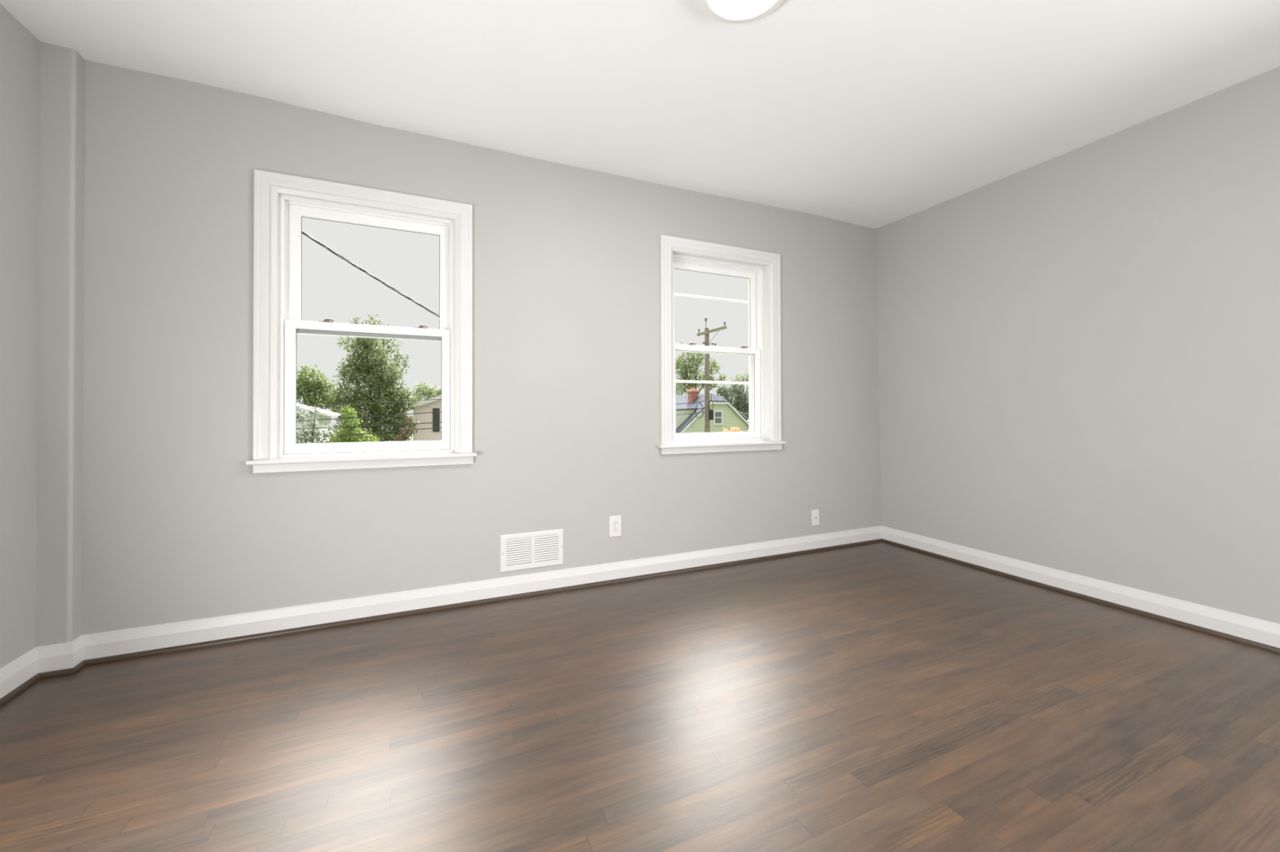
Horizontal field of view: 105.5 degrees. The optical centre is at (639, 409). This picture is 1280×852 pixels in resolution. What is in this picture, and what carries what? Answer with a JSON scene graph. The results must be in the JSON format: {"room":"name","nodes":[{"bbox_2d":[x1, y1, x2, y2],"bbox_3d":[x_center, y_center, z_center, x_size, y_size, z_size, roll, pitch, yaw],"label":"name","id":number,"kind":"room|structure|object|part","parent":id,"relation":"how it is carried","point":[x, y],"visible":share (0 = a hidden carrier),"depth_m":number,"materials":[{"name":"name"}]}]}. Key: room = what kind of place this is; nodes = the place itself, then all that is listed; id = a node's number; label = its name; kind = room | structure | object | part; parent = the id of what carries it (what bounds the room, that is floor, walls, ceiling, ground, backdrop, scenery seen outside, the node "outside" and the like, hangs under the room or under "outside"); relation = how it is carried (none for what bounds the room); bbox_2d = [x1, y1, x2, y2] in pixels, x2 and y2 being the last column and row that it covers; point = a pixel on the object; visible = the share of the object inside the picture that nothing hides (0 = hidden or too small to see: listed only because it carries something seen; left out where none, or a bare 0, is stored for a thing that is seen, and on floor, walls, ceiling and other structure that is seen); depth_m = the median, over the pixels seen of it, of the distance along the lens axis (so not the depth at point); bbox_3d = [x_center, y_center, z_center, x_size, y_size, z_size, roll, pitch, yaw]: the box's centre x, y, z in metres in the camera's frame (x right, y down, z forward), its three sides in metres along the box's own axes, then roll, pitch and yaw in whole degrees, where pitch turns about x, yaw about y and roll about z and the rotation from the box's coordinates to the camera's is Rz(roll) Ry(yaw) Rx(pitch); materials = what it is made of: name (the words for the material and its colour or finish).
{"room":"empty bedroom","nodes":[
{"label":"empty bedroom","id":0,"kind":"room"},
{"bbox_2d":[0,3,84,668],"bbox_3d":[-1.551,-0.264,-0.021,0.351,2.540,4.200,0,-1,-24],"label":"wall","id":1,"kind":"structure","parent":0,"point":[42,84],"depth_m":1.86,"materials":[{"name":"grey paint"}]},
{"bbox_2d":[0,635,84,698],"bbox_3d":[-1.425,0.941,0.023,0.110,0.100,4.200,0,-1,-24],"label":"baseboard","id":2,"kind":"structure","parent":1,"relation":"attached to","point":[44,659],"depth_m":1.85,"materials":[{"name":"white paint"}]},
{"bbox_2d":[0,660,86,707],"bbox_3d":[-1.418,0.997,0.026,0.124,0.020,4.200,0,-1,-24],"label":"trim","id":3,"kind":"structure","parent":1,"relation":"attached to","point":[77,668],"depth_m":1.84,"materials":[{"name":"brown wood"}]},
{"bbox_2d":[80,59,881,635],"bbox_3d":[-0.284,-0.242,2.957,5.100,2.540,0.200,0,-1,-24],"label":"wall","id":4,"kind":"structure","parent":0,"point":[176,525],"depth_m":2.50,"materials":[{"name":"grey paint"}]},
{"bbox_2d":[245,168,476,473],"bbox_3d":[-1.345,-0.395,2.455,0.972,1.367,0.243,0,-1,-24],"label":"window","id":5,"kind":"structure","parent":4,"relation":"in","point":[281,201],"depth_m":2.34,"materials":[{"name":"white paint"}]},
{"bbox_3d":[-1.339,-0.383,2.442,0.758,1.226,0.080,0,-1,-24],"label":"frame","id":6,"kind":"part","parent":5,"relation":"part of","materials":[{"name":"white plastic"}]},
{"bbox_3d":[-1.331,-0.103,2.423,0.721,0.628,0.028,0,-1,-24],"label":"sash rail","id":7,"kind":"part","parent":5,"relation":"part of","materials":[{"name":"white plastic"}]},
{"bbox_3d":[-1.348,-0.668,2.461,0.711,0.616,0.028,0,-1,-24],"label":"sash rail","id":8,"kind":"part","parent":5,"relation":"part of","materials":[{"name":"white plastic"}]},
{"bbox_2d":[80,525,881,660],"bbox_3d":[-0.175,0.962,2.877,4.535,0.100,0.014,0,-1,-24],"label":"baseboard","id":9,"kind":"structure","parent":4,"relation":"attached to","point":[111,643],"depth_m":2.45,"materials":[{"name":"white paint"}]},
{"bbox_2d":[84,538,882,666],"bbox_3d":[-0.172,1.018,2.870,4.535,0.020,0.028,0,-1,-24],"label":"trim","id":10,"kind":"structure","parent":4,"relation":"attached to","point":[275,633],"depth_m":2.44,"materials":[{"name":"brown wood"}]},
{"bbox_2d":[500,528,563,572],"bbox_3d":[-0.594,0.782,2.695,0.349,0.198,0.008,0,-1,-24],"label":"air vent","id":11,"kind":"object","parent":4,"relation":"in","point":[522,551],"visible":1,"depth_m":2.69,"materials":[{"name":"white plastic"}]},
{"bbox_2d":[608,515,621,537],"bbox_3d":[-0.146,0.698,2.896,0.078,0.124,0.008,0,-1,-24],"label":"power outlet","id":12,"kind":"object","parent":4,"relation":"attached to","point":[615,522],"visible":1,"depth_m":2.89,"materials":[{"name":"white plastic"}]},
{"bbox_2d":[613,527,617,532],"bbox_3d":[-0.145,0.718,2.894,0.034,0.028,0.004,0,-1,-24],"label":"receptacle","id":13,"kind":"object","parent":12,"relation":"attached to","point":[615,529],"depth_m":2.89,"materials":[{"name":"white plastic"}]},
{"bbox_2d":[613,520,617,525],"bbox_3d":[-0.146,0.678,2.894,0.034,0.028,0.004,0,-1,-24],"label":"receptacle","id":14,"kind":"object","parent":12,"relation":"attached to","point":[615,522],"depth_m":2.89,"materials":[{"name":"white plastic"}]},
{"bbox_2d":[657,234,786,454],"bbox_3d":[0.522,-0.401,3.292,0.972,1.367,0.243,0,-1,-24],"label":"window","id":15,"kind":"structure","parent":4,"relation":"in","point":[762,268],"depth_m":3.33,"materials":[{"name":"white paint"}]},
{"bbox_3d":[0.480,-0.388,3.386,0.757,1.224,0.020,0,-1,-24],"label":"storm frame","id":16,"kind":"part","parent":15,"relation":"part of","materials":[{"name":"white plastic"}]},
{"bbox_3d":[0.501,-0.681,3.339,0.711,0.601,0.028,0,-1,-24],"label":"sash rail","id":17,"kind":"part","parent":15,"relation":"part of","materials":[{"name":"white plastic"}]},
{"bbox_3d":[0.517,-0.109,3.301,0.721,0.628,0.028,0,-1,-24],"label":"sash rail","id":18,"kind":"part","parent":15,"relation":"part of","materials":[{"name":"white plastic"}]},
{"bbox_3d":[0.509,-0.389,3.320,0.758,1.226,0.080,0,-1,-24],"label":"frame","id":19,"kind":"part","parent":15,"relation":"part of","materials":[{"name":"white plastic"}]},
{"bbox_2d":[811,509,819,526],"bbox_3d":[1.275,0.788,3.529,0.077,0.118,0.014,0,-1,-24],"label":"cable wall plate","id":20,"kind":"object","parent":4,"relation":"attached to","point":[815,513],"visible":1,"depth_m":3.53,"materials":[{"name":"white plastic"}]},
{"bbox_2d":[0,542,1279,851],"bbox_3d":[0.629,1.058,0.916,5.100,0.100,4.350,0,-1,-24],"label":"floor","id":21,"kind":"structure","parent":0,"point":[880,696],"depth_m":1.54,"materials":[{"name":"brown wood"}]},
{"bbox_2d":[0,0,1279,228],"bbox_3d":[0.591,-1.496,1.006,5.100,0.150,4.500,0,-1,-24],"label":"ceiling","id":22,"kind":"structure","parent":0,"point":[870,113],"depth_m":2.06,"materials":[{"name":"white paint"}]},
{"bbox_2d":[699,0,783,23],"bbox_3d":[0.346,-1.399,1.603,0.310,0.053,0.310,0,-1,-24],"label":"ceiling light","id":23,"kind":"object","parent":22,"relation":"attached to","point":[729,11],"visible":1,"depth_m":1.68,"materials":[{"name":"white glass"}]},
{"bbox_2d":[711,0,773,17],"bbox_3d":[0.346,-1.379,1.603,0.224,0.013,0.224,0,-1,-24],"label":"diffuser","id":24,"kind":"object","parent":23,"relation":"attached to","point":[722,8],"depth_m":1.67,"materials":[{"name":"white glass"}]},
{"bbox_2d":[875,66,1279,624],"bbox_3d":[2.802,-0.260,1.930,0.207,2.540,4.200,0,-1,-24],"label":"wall","id":25,"kind":"structure","parent":0,"point":[1079,348],"depth_m":2.55,"materials":[{"name":"grey paint"}]},
{"bbox_2d":[881,525,1279,648],"bbox_3d":[2.724,0.945,1.883,0.032,0.100,4.200,0,-1,-24],"label":"baseboard","id":26,"kind":"structure","parent":25,"relation":"attached to","point":[1254,629],"depth_m":2.52,"materials":[{"name":"white paint"}]},
{"bbox_2d":[881,538,1279,653],"bbox_3d":[2.718,1.000,1.880,0.046,0.020,4.200,0,-1,-24],"label":"trim","id":27,"kind":"structure","parent":25,"relation":"attached to","point":[1231,637],"depth_m":2.50,"materials":[{"name":"brown wood"}]},
{"label":"outside","id":28,"kind":"structure","parent":0,"visible":0},
{"bbox_2d":[330,427,413,440],"bbox_3d":[-13.137,5.371,90.404,230.000,0.300,169.600,0,-1,-24],"label":"ground","id":29,"kind":"structure","parent":28,"point":[331,431],"depth_m":99.53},
{"bbox_2d":[296,364,338,413],"bbox_3d":[-25.467,0.646,37.981,4.367,8.371,2.382,0,0,-2],"label":"tree","id":30,"kind":"object","parent":29,"relation":"on","point":[306,389],"visible":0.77,"depth_m":37.68,"materials":[{"name":"green plant"}]},
{"bbox_2d":[296,404,338,443],"bbox_3d":[-12.042,2.210,18.014,1.691,4.778,0.807,0,0,-1],"label":"shrub","id":31,"kind":"object","parent":29,"relation":"on","point":[309,438],"visible":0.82,"depth_m":17.97,"materials":[{"name":"green plant"}]},
{"bbox_2d":[296,403,340,443],"bbox_3d":[-16.636,2.072,21.825,5.056,5.134,3.600,0,-1,-24],"label":"garage","id":32,"kind":"structure","parent":29,"relation":"on","point":[322,414],"depth_m":21.31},
{"bbox_2d":[323,404,381,442],"bbox_3d":[-12.957,2.200,22.009,2.368,4.866,1.262,0,0,-4],"label":"shrub","id":33,"kind":"object","parent":29,"relation":"on","point":[350,438],"visible":0.59,"depth_m":21.85,"materials":[{"name":"green plant"}]},
{"bbox_2d":[321,337,420,441],"bbox_3d":[-16.414,-0.151,30.013,5.570,9.735,3.374,0,0,-1],"label":"tree","id":34,"kind":"object","parent":29,"relation":"on","point":[376,378],"visible":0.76,"depth_m":29.56,"materials":[{"name":"green plant"}]},
{"bbox_2d":[337,313,411,435],"bbox_3d":[-19.576,-1.170,35.909,5.317,11.891,1.932,0,0,0],"label":"tree","id":35,"kind":"object","parent":29,"relation":"on","point":[396,358],"visible":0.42,"depth_m":35.95,"materials":[{"name":"green plant"}]},
{"bbox_2d":[392,414,414,440],"bbox_3d":[-13.582,2.490,28.015,1.144,4.391,0.843,0,-1,-24],"label":"shrub","id":36,"kind":"object","parent":29,"relation":"on","point":[406,417],"visible":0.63,"depth_m":27.96,"materials":[{"name":"green plant"}]},
{"bbox_2d":[408,379,441,403],"bbox_3d":[-23.396,0.839,54.058,4.462,8.210,2.168,0,-1,-10],"label":"tree","id":37,"kind":"object","parent":29,"relation":"on","point":[430,393],"visible":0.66,"depth_m":53.74,"materials":[{"name":"green plant"}]},
{"bbox_2d":[409,395,441,440],"bbox_3d":[-12.956,1.466,38.215,9.280,6.607,9.660,0,-1,-24],"label":"house","id":38,"kind":"structure","parent":29,"relation":"on","point":[428,406],"depth_m":32.74,"materials":[{"name":"beige"}]},
{"bbox_2d":[432,408,439,431],"bbox_3d":[-13.785,0.740,32.910,0.411,1.590,0.095,0,-1,-24],"label":"shutter","id":39,"kind":"object","parent":38,"relation":"hanging from","point":[435,415],"depth_m":32.87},
{"bbox_2d":[675,342,726,395],"bbox_3d":[6.759,-1.569,58.128,7.107,12.938,3.666,0,0,-8],"label":"tree","id":40,"kind":"object","parent":29,"relation":"on","point":[684,375],"visible":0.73,"depth_m":57.61,"materials":[{"name":"green plant"}]},
{"bbox_2d":[695,317,726,432],"bbox_3d":[4.058,-0.308,27.907,1.832,9.878,0.489,0,0,-1],"label":"utility pole","id":41,"kind":"object","parent":29,"relation":"on","point":[708,414],"visible":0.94,"depth_m":27.84,"materials":[{"name":"brown wood"}]},
{"bbox_2d":[296,408,705,429],"bbox_3d":[-6.683,0.436,23.010,22.750,0.986,0.044,0,-1,-24],"label":"cable","id":42,"kind":"object","parent":41,"relation":"attached to","point":[700,408],"visible":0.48,"depth_m":21.07,"materials":[{"name":"black rubber"}]},
{"bbox_2d":[296,384,705,407],"bbox_3d":[-6.684,-0.640,23.020,22.762,1.527,0.034,0,-1,-24],"label":"cable","id":43,"kind":"object","parent":41,"relation":"attached to","point":[703,384],"visible":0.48,"depth_m":20.96,"materials":[{"name":"grey metal"}]},
{"bbox_2d":[297,400,705,421],"bbox_3d":[-6.683,0.117,23.013,22.755,1.197,0.040,0,-1,-24],"label":"cable","id":44,"kind":"object","parent":41,"relation":"attached to","point":[702,401],"visible":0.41,"depth_m":21.02,"materials":[{"name":"black rubber"}]},
{"bbox_2d":[298,411,705,438],"bbox_3d":[-6.681,0.749,23.007,22.749,1.256,0.044,0,-1,-24],"label":"cable","id":45,"kind":"object","parent":41,"relation":"attached to","point":[701,411],"visible":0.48,"depth_m":21.21,"materials":[{"name":"black rubber"}]},
{"bbox_2d":[302,231,706,393],"bbox_3d":[0.483,-1.692,14.878,0.022,3.085,26.538,0,-1,14],"label":"cable","id":46,"kind":"object","parent":41,"relation":"attached to","point":[303,232],"visible":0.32,"depth_m":4.08,"materials":[{"name":"metal"}]},
{"bbox_2d":[710,400,744,402],"bbox_3d":[5.827,-0.493,28.982,4.844,0.231,0.300,0,-1,-42],"label":"cable","id":47,"kind":"object","parent":41,"relation":"attached to","point":[710,401],"visible":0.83,"depth_m":27.96,"materials":[{"name":"black rubber"}]},
{"bbox_2d":[708,386,748,419],"bbox_3d":[4.862,-0.296,26.228,0.095,2.060,3.275,0,-1,-35],"label":"cable","id":48,"kind":"object","parent":41,"relation":"attached to","point":[708,386],"visible":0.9,"depth_m":26.39,"materials":[{"name":"metal"}]},
{"bbox_2d":[675,387,749,432],"bbox_3d":[3.501,1.557,40.661,8.660,6.371,11.418,0,-1,-24],"label":"house","id":49,"kind":"structure","parent":29,"relation":"on","point":[725,416],"depth_m":35.74,"materials":[{"name":"green"}]},
{"bbox_3d":[5.707,0.630,35.653,0.606,0.858,0.040,0,-1,-24],"label":"pane","id":50,"kind":"part","parent":49,"relation":"part of","materials":[{"name":"grey glass"}]},
{"bbox_2d":[715,380,748,420],"bbox_3d":[12.080,0.670,59.998,5.661,8.447,3.587,0,0,2],"label":"tree","id":51,"kind":"object","parent":29,"relation":"on","point":[735,391],"visible":0.57,"depth_m":59.49,"materials":[{"name":"green plant"}]},
{"bbox_2d":[722,426,748,431],"bbox_3d":[3.599,2.591,17.983,1.146,3.922,0.487,0,0,-3],"label":"flowering shrub","id":52,"kind":"object","parent":29,"relation":"on","point":[734,428],"visible":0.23,"depth_m":17.96,"materials":[{"name":"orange plant"}]},
{"bbox_2d":[728,371,748,413],"bbox_3d":[15.897,-0.640,74.893,4.524,11.307,1.876,0,0,-2],"label":"tree","id":53,"kind":"object","parent":29,"relation":"on","point":[744,374],"visible":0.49,"depth_m":74.95,"materials":[{"name":"green plant"}]}
]}

